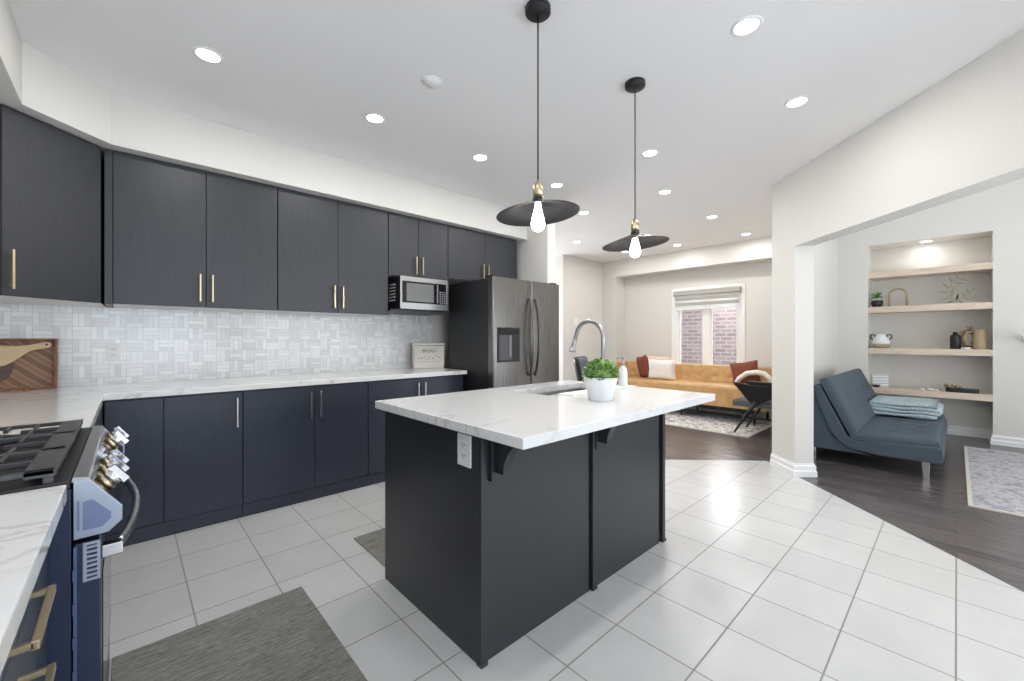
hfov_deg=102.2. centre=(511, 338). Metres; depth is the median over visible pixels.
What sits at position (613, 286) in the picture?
wall
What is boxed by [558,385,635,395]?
tray
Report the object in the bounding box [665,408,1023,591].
floor
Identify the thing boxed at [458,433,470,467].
wall outlet
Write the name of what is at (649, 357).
throw pillow
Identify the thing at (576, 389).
sink
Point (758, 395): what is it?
lounge chair
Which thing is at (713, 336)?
window
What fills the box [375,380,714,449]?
island countertop
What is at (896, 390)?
wall shelf
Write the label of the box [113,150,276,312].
upper cabinet
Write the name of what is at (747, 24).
recessed light
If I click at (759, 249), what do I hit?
wall header
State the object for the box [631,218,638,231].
socket
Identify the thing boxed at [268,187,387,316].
upper cabinet
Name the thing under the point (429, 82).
grille
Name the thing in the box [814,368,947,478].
futon sofa
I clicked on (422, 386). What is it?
base cabinet
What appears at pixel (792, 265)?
wall column
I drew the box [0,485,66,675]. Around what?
countertop
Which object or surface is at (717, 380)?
sofa
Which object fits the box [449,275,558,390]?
refrigerator
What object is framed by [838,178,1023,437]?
wall
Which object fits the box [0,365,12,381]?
cutting board
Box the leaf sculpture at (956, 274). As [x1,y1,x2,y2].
[938,271,977,303]
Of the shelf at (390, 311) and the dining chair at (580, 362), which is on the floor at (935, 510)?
the dining chair at (580, 362)
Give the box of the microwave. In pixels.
[388,275,447,310]
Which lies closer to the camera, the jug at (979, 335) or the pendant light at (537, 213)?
the pendant light at (537, 213)
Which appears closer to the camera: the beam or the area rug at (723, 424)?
the beam
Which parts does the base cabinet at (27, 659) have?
handle, handle, drawer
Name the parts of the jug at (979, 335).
handle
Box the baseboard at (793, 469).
[770,453,816,476]
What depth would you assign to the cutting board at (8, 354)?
2.54 m
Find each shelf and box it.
[388,309,449,315]
[868,262,992,280]
[868,302,992,313]
[868,348,992,355]
[871,385,992,401]
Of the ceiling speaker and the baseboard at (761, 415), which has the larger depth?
the baseboard at (761, 415)
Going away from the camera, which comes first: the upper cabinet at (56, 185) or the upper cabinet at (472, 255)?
the upper cabinet at (56, 185)
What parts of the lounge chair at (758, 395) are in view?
leg, seat, leg, armrest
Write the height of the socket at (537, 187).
0.084 m
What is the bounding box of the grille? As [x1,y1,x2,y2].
[423,77,440,87]
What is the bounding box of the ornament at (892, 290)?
[888,288,907,305]
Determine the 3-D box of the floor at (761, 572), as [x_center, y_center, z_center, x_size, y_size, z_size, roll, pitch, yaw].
[0.965,1.270,1.812,5.580,0.060,6.740,0,0,-43]
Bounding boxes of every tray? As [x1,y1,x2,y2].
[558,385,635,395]
[945,387,978,393]
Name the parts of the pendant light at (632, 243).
cord, bulb, lamp shade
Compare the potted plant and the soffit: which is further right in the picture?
the potted plant
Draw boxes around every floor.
[109,460,1023,680]
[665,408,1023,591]
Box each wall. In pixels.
[65,284,448,425]
[517,223,554,282]
[555,255,602,380]
[603,261,624,361]
[625,261,771,411]
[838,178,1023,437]
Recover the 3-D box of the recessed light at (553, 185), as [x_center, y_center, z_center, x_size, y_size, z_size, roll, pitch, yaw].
[0.436,-1.497,4.051,0.140,0.006,0.140,0,0,-43]
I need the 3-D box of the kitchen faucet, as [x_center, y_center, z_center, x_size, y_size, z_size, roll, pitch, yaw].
[0.499,0.095,2.674,0.088,0.436,0.294,0,0,-43]
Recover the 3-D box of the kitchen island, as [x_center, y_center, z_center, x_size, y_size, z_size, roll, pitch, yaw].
[0.228,0.780,2.252,1.549,0.920,1.101,0,0,-43]
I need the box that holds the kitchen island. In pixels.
[375,380,714,669]
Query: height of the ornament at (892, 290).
0.247 m
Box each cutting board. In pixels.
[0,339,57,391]
[0,342,50,365]
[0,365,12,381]
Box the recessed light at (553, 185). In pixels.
[549,183,563,187]
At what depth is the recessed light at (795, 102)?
2.62 m
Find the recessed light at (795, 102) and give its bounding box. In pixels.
[784,96,809,108]
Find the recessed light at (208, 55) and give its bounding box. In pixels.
[191,46,223,63]
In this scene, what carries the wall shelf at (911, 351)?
attached to the wall at (985, 226)
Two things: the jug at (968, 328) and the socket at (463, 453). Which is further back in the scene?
the jug at (968, 328)
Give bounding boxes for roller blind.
[673,286,740,309]
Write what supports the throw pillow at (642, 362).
on the sofa at (717, 380)
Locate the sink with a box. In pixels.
[538,388,585,395]
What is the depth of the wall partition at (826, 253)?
5.33 m
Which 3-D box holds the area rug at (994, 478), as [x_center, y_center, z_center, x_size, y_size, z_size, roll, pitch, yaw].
[4.888,1.234,3.205,2.443,0.012,1.846,0,0,-43]
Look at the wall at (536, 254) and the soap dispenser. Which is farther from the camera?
the wall at (536, 254)
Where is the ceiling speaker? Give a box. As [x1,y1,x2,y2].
[421,75,442,88]
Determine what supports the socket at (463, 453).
attached to the wall outlet at (464, 441)
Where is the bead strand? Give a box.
[944,383,961,387]
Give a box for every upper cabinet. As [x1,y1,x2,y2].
[0,104,113,307]
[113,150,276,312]
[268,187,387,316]
[388,212,447,280]
[448,225,516,284]
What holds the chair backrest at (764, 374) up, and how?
on the lounge chair at (758, 395)
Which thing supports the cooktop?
in the gas range
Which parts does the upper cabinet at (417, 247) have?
door, handle, door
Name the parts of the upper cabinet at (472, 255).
door, door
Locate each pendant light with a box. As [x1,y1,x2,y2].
[496,0,579,231]
[602,77,669,257]
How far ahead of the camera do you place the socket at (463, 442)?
1.62 m
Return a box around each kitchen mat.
[111,586,367,680]
[354,528,384,565]
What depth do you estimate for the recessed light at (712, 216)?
5.12 m
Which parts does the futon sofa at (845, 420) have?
leg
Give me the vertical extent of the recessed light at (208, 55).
0.006 m
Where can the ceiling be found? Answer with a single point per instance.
(307, 74)
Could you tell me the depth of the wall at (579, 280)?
7.69 m
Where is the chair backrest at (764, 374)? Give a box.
[733,370,771,384]
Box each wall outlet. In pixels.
[107,343,120,360]
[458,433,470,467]
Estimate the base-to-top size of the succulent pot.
0.218 m
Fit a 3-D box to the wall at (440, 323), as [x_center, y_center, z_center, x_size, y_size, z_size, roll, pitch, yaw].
[-1.774,-0.130,3.949,4.480,2.740,0.120,0,0,-43]
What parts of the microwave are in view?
door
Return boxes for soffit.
[0,0,526,241]
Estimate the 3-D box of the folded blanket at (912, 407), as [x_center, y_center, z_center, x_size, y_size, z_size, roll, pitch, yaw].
[4.604,0.795,4.829,0.720,0.175,0.605,0,0,-43]
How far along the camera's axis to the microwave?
3.96 m
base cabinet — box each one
[0,551,55,680]
[94,404,102,425]
[104,391,241,546]
[242,381,367,516]
[367,374,462,485]
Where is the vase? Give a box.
[870,334,892,347]
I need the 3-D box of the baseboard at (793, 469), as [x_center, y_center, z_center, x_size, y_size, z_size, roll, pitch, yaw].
[2.629,1.183,3.874,0.205,0.115,0.366,0,0,2]
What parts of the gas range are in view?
burner, trim, oven door, control panel, storage drawer, handle mount, knob, knob, knob, knob, knob, handle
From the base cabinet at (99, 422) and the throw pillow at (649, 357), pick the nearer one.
the base cabinet at (99, 422)
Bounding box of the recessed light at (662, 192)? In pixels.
[658,190,671,194]
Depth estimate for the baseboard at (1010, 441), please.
5.11 m
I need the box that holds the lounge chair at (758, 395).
[733,379,771,432]
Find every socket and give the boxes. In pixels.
[461,440,465,448]
[461,451,465,460]
[533,180,542,197]
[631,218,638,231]
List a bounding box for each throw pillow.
[636,355,648,376]
[647,356,669,359]
[648,359,675,379]
[729,360,760,383]
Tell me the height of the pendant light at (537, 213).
1.016 m
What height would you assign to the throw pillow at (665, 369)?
0.340 m
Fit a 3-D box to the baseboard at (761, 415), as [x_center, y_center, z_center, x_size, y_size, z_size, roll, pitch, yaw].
[2.209,1.183,7.523,5.414,0.115,1.307,0,0,24]
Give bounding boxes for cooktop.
[0,427,91,494]
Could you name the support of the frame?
on the wall shelf at (896, 390)
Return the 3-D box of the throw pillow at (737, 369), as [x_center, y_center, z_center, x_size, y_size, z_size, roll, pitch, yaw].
[3.464,0.515,6.143,0.130,0.408,0.473,0,0,-33]
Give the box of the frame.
[873,374,888,386]
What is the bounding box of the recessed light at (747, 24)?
[730,15,763,36]
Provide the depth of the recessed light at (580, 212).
4.92 m
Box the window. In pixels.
[672,283,744,364]
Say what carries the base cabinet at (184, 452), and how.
on the floor at (761, 572)
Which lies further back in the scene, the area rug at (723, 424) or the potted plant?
the area rug at (723, 424)
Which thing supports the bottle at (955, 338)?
on the wall shelf at (911, 351)
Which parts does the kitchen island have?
panel, post, plate, panel, post, plate, panel, post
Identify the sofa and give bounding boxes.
[614,361,771,424]
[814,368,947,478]
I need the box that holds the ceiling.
[8,0,1023,262]
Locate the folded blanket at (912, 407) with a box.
[869,395,943,419]
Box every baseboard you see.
[686,407,771,418]
[770,453,816,476]
[947,425,1023,447]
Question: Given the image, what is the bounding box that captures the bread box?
[411,343,445,368]
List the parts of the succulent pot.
pot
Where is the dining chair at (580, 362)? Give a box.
[572,356,587,380]
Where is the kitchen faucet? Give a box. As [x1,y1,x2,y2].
[569,319,604,360]
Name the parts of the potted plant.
pot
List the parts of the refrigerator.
door, handle, handle, door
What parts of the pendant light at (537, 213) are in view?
lamp shade, cord, bulb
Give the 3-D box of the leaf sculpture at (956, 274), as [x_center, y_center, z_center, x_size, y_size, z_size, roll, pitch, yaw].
[5.497,-0.628,5.102,0.060,0.406,0.347,0,0,-43]
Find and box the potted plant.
[581,358,619,401]
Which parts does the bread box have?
lid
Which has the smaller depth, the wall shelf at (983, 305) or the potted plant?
the potted plant
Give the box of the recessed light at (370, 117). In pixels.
[364,113,384,123]
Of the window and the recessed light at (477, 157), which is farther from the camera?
the window
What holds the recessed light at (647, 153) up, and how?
in the ceiling
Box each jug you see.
[959,326,972,348]
[963,329,986,348]
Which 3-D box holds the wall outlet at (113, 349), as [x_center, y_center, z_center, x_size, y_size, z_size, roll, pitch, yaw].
[-2.793,0.095,2.902,0.075,0.120,0.010,0,0,-43]
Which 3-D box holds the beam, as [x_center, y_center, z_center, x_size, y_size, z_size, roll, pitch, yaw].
[2.530,-1.470,1.139,0.165,1.280,5.148,0,0,2]
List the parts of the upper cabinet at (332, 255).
door, handle, door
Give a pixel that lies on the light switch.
(575, 320)
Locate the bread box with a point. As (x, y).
(424, 355)
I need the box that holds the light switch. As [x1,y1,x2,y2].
[573,318,577,324]
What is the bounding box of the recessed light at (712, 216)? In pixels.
[706,215,717,218]
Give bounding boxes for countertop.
[0,368,466,434]
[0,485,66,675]
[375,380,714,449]
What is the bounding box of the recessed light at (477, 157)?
[472,154,488,160]
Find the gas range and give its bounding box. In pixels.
[0,419,140,680]
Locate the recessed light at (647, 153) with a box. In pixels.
[641,149,658,156]
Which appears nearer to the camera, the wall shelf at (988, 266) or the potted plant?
the potted plant
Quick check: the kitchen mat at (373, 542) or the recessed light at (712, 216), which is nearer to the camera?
the kitchen mat at (373, 542)
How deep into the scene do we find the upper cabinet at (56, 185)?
2.29 m
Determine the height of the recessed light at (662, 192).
0.006 m
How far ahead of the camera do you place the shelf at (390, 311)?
4.13 m
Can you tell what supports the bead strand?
on the tray at (947, 389)
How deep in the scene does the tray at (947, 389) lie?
5.04 m
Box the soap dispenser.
[616,357,627,385]
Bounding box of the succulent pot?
[869,292,882,306]
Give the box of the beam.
[795,29,1023,245]
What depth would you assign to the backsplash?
3.25 m
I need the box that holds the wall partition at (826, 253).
[814,238,837,384]
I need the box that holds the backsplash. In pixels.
[0,304,431,386]
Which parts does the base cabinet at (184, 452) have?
door, door, handle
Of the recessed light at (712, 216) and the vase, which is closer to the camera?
the recessed light at (712, 216)
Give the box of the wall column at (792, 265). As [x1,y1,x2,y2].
[772,172,813,463]
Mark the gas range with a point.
(91, 462)
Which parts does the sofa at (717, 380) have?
arm, seat, backrest, rail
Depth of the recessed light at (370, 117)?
2.82 m
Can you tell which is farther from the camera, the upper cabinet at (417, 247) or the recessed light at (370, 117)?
the upper cabinet at (417, 247)
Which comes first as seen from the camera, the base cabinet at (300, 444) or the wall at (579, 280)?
the base cabinet at (300, 444)
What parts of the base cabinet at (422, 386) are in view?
door, door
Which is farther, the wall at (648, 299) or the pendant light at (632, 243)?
the wall at (648, 299)
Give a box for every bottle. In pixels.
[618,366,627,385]
[950,332,960,348]
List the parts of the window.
sash, pane, sash, pane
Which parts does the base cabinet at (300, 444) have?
door, handle, handle, door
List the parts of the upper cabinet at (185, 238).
door, handle, handle, door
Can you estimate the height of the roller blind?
0.333 m
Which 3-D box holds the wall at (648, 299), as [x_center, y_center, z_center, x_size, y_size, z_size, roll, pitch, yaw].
[3.384,-0.130,7.082,0.120,2.740,3.225,0,0,-43]
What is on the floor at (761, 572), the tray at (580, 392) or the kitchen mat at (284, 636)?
the kitchen mat at (284, 636)
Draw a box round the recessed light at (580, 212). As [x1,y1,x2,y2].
[578,211,589,214]
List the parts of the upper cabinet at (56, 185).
handle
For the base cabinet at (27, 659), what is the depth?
0.65 m
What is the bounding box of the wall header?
[616,236,771,277]
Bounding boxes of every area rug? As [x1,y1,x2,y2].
[665,410,771,437]
[964,446,1023,516]
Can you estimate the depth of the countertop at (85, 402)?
2.57 m
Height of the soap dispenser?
0.188 m

